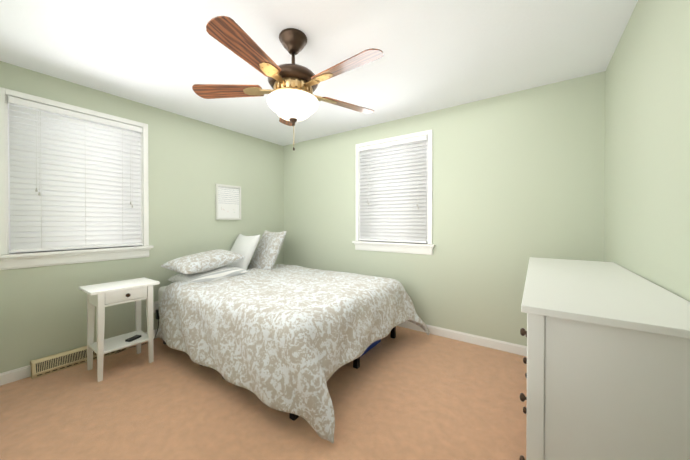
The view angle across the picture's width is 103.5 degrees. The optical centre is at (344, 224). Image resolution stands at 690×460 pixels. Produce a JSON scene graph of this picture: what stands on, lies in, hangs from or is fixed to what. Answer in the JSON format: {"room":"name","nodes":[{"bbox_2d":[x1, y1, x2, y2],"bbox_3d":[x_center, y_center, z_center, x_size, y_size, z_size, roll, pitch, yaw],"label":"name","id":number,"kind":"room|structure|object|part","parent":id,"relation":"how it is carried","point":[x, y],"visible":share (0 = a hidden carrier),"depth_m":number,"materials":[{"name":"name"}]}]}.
{"room":"bedroom","nodes":[
{"label":"bedroom","id":0,"kind":"room"},
{"bbox_2d":[0,61,283,372],"bbox_3d":[-1.897,-0.014,3.142,0.120,2.440,3.260,0,1,35],"label":"wall","id":1,"kind":"structure","parent":0,"point":[191,164],"depth_m":2.88,"materials":[{"name":"green paint"}]},
{"bbox_2d":[0,365,30,385],"bbox_3d":[-2.597,1.169,2.036,0.016,0.090,0.330,0,1,35],"label":"baseboard","id":2,"kind":"structure","parent":1,"relation":"attached to","point":[10,376],"depth_m":2.10,"materials":[{"name":"white paint"}]},
{"bbox_2d":[0,87,152,269],"bbox_3d":[-2.355,-0.342,2.448,0.175,1.373,1.030,0,1,35],"label":"window","id":3,"kind":"structure","parent":1,"relation":"in","point":[46,212],"depth_m":2.34,"materials":[{"name":"white paint"}]},
{"bbox_3d":[-2.411,-0.373,2.486,0.040,1.198,0.856,0,1,35],"label":"left window sash","id":4,"kind":"part","parent":3,"relation":"part of","materials":[{"name":"white plastic"}]},
{"bbox_3d":[-2.320,-0.379,2.422,0.064,1.186,0.854,0,1,35],"label":"left window blind rail","id":5,"kind":"part","parent":3,"relation":"part of","materials":[{"name":"white plastic"}]},
{"bbox_3d":[-2.302,-0.370,2.440,0.069,1.128,0.643,0,1,35],"label":"blind cord","id":6,"kind":"part","parent":3,"relation":"part of","materials":[{"name":"white plastic"}]},
{"bbox_2d":[30,345,128,378],"bbox_3d":[-2.300,1.150,2.402,0.080,0.124,0.622,0,1,35],"label":"air vent","id":7,"kind":"object","parent":1,"relation":"in","point":[46,365],"visible":0.6,"depth_m":2.27,"materials":[{"name":"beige metal"}]},
{"bbox_2d":[115,301,159,353],"bbox_3d":[-2.057,1.016,2.728,0.102,0.389,0.417,0,1,35],"label":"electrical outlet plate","id":8,"kind":"object","parent":1,"relation":"attached to","point":[155,307],"visible":0.73,"depth_m":2.87,"materials":[{"name":"white"}]},
{"bbox_2d":[145,329,158,338],"bbox_3d":[-1.569,1.159,3.501,0.016,0.090,2.030,0,1,35],"label":"baseboard","id":9,"kind":"structure","parent":1,"relation":"attached to","point":[154,331],"depth_m":2.86,"materials":[{"name":"white paint"}]},
{"bbox_2d":[215,184,240,219],"bbox_3d":[-1.517,-0.282,3.552,0.028,0.450,0.350,0,1,35],"label":"picture frame","id":10,"kind":"object","parent":1,"relation":"attached to","point":[227,202],"visible":1,"depth_m":3.54,"materials":[{"name":"white"}]},
{"bbox_2d":[0,326,526,459],"bbox_3d":[-0.652,1.268,1.557,3.990,0.100,4.440,0,1,35],"label":"floor","id":11,"kind":"structure","parent":0,"point":[407,394],"depth_m":1.76,"materials":[{"name":"beige carpet"}]},
{"bbox_2d":[79,277,159,381],"bbox_3d":[-1.911,0.862,2.322,0.356,0.700,0.460,0,1,35],"label":"nightstand","id":12,"kind":"object","parent":11,"relation":"on","point":[101,296],"visible":1,"depth_m":2.25,"materials":[{"name":"white painted wood"}]},
{"bbox_2d":[156,230,429,442],"bbox_3d":[-0.581,0.653,2.791,2.377,1.112,1.788,0,1,35],"label":"bed","id":13,"kind":"object","parent":11,"relation":"on","point":[289,339],"visible":1,"depth_m":2.08,"materials":[{"name":"grey fabric"}]},
{"bbox_3d":[-0.660,0.753,2.830,2.030,0.220,1.520,0,1,35],"label":"mattress","id":14,"kind":"part","parent":13,"relation":"part of","materials":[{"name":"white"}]},
{"bbox_2d":[161,249,244,273],"bbox_3d":[-1.498,0.392,2.913,0.480,0.152,0.720,5,10,31],"label":"pillow","id":15,"kind":"object","parent":13,"relation":"on","point":[211,261],"depth_m":2.77,"materials":[{"name":"grey fabric"}]},
{"bbox_2d":[228,234,259,269],"bbox_3d":[-1.331,0.421,3.413,0.460,0.700,0.154,0,-27,35],"label":"pillow","id":16,"kind":"object","parent":13,"relation":"on","point":[245,246],"depth_m":3.35,"materials":[{"name":"white fabric"}]},
{"bbox_2d":[248,230,286,269],"bbox_3d":[-1.049,0.390,3.606,0.500,0.720,0.150,0,-26,39],"label":"pillow","id":17,"kind":"object","parent":13,"relation":"on","point":[266,253],"depth_m":3.52,"materials":[{"name":"grey fabric"}]},
{"bbox_3d":[-0.660,1.036,2.832,2.010,0.345,1.500,0,1,35],"label":"frame","id":18,"kind":"part","parent":13,"relation":"part of","materials":[{"name":"black metal"}]},
{"bbox_2d":[360,339,380,356],"bbox_3d":[0.142,1.115,2.697,0.320,0.190,0.480,0,1,35],"label":"storage bin","id":19,"kind":"object","parent":11,"relation":"on","point":[373,344],"depth_m":2.63,"materials":[{"name":"blue"}]},
{"bbox_2d":[519,257,689,459],"bbox_3d":[1.225,0.744,1.409,0.495,0.950,1.532,0,1,35],"label":"dresser","id":20,"kind":"object","parent":11,"relation":"on","point":[607,362],"visible":1,"depth_m":0.84,"materials":[{"name":"white wood"}]},
{"bbox_2d":[0,0,637,145],"bbox_3d":[-0.652,-1.272,1.539,3.990,0.100,4.440,0,1,35],"label":"ceiling","id":21,"kind":"structure","parent":0,"point":[166,55],"depth_m":1.91,"materials":[{"name":"paint"}]},
{"bbox_2d":[192,16,382,149],"bbox_3d":[-0.308,-0.853,1.752,1.237,0.741,1.272,0,1,35],"label":"fan","id":22,"kind":"object","parent":21,"relation":"hanging from","point":[292,99],"visible":1,"depth_m":1.66,"materials":[{"name":"brown wood"}]},
{"bbox_3d":[-0.773,-0.881,1.804,0.462,0.006,0.140,0,-12,2],"label":"blade","id":23,"kind":"part","parent":22,"relation":"part of","materials":[{"name":"brown wood"}]},
{"label":"blade","id":24,"kind":"part","parent":22,"relation":"part of","materials":[{"name":"brown wood"}]},
{"bbox_3d":[-0.457,-0.884,2.204,0.140,0.006,0.462,12,-3,-15],"label":"blade","id":25,"kind":"part","parent":22,"relation":"part of","materials":[{"name":"brown wood"}]},
{"bbox_3d":[-0.340,-1.061,1.785,0.326,0.325,0.326,0,1,35],"label":"motor","id":26,"kind":"part","parent":22,"relation":"part of","materials":[{"name":"brown metal"}]},
{"bbox_3d":[-0.340,-0.748,1.787,0.336,0.122,0.336,0,1,35],"label":"lamp shade","id":27,"kind":"part","parent":22,"relation":"part of","materials":[{"name":"white glass"}]},
{"bbox_3d":[0.001,-0.879,1.518,0.462,0.006,0.140,0,13,38],"label":"blade","id":28,"kind":"part","parent":22,"relation":"part of","materials":[{"name":"brown wood"}]},
{"bbox_3d":[0.021,-0.883,2.027,0.462,0.006,0.140,0,13,-34],"label":"blade","id":29,"kind":"part","parent":22,"relation":"part of","materials":[{"name":"brown wood"}]},
{"bbox_2d":[284,71,604,345],"bbox_3d":[0.589,-0.015,3.316,3.750,2.440,0.120,0,1,35],"label":"wall","id":30,"kind":"structure","parent":0,"point":[518,179],"depth_m":2.70,"materials":[{"name":"green paint"}]},
{"bbox_2d":[352,130,434,254],"bbox_3d":[0.574,-0.348,3.296,1.055,1.373,0.175,0,1,35],"label":"window","id":31,"kind":"structure","parent":30,"relation":"in","point":[401,217],"depth_m":3.22,"materials":[{"name":"white paint"}]},
{"bbox_3d":[0.549,-0.385,3.261,0.879,1.186,0.064,0,1,35],"label":"rear window blind rail","id":32,"kind":"part","parent":31,"relation":"part of","materials":[{"name":"white plastic"}]},
{"bbox_3d":[0.613,-0.379,3.352,0.881,1.198,0.040,0,1,35],"label":"rear window sash","id":33,"kind":"part","parent":31,"relation":"part of","materials":[{"name":"white plastic"}]},
{"bbox_2d":[397,321,526,356],"bbox_3d":[0.550,1.160,3.270,3.750,0.090,0.014,0,1,35],"label":"baseboard","id":34,"kind":"structure","parent":30,"relation":"attached to","point":[456,335],"depth_m":2.74,"materials":[{"name":"white paint"}]},
{"bbox_2d":[604,0,689,301],"bbox_3d":[1.271,0.003,0.919,0.120,2.440,3.260,0,1,35],"label":"wall","id":35,"kind":"structure","parent":0,"point":[647,165],"depth_m":1.31,"materials":[{"name":"green paint"}]}
]}

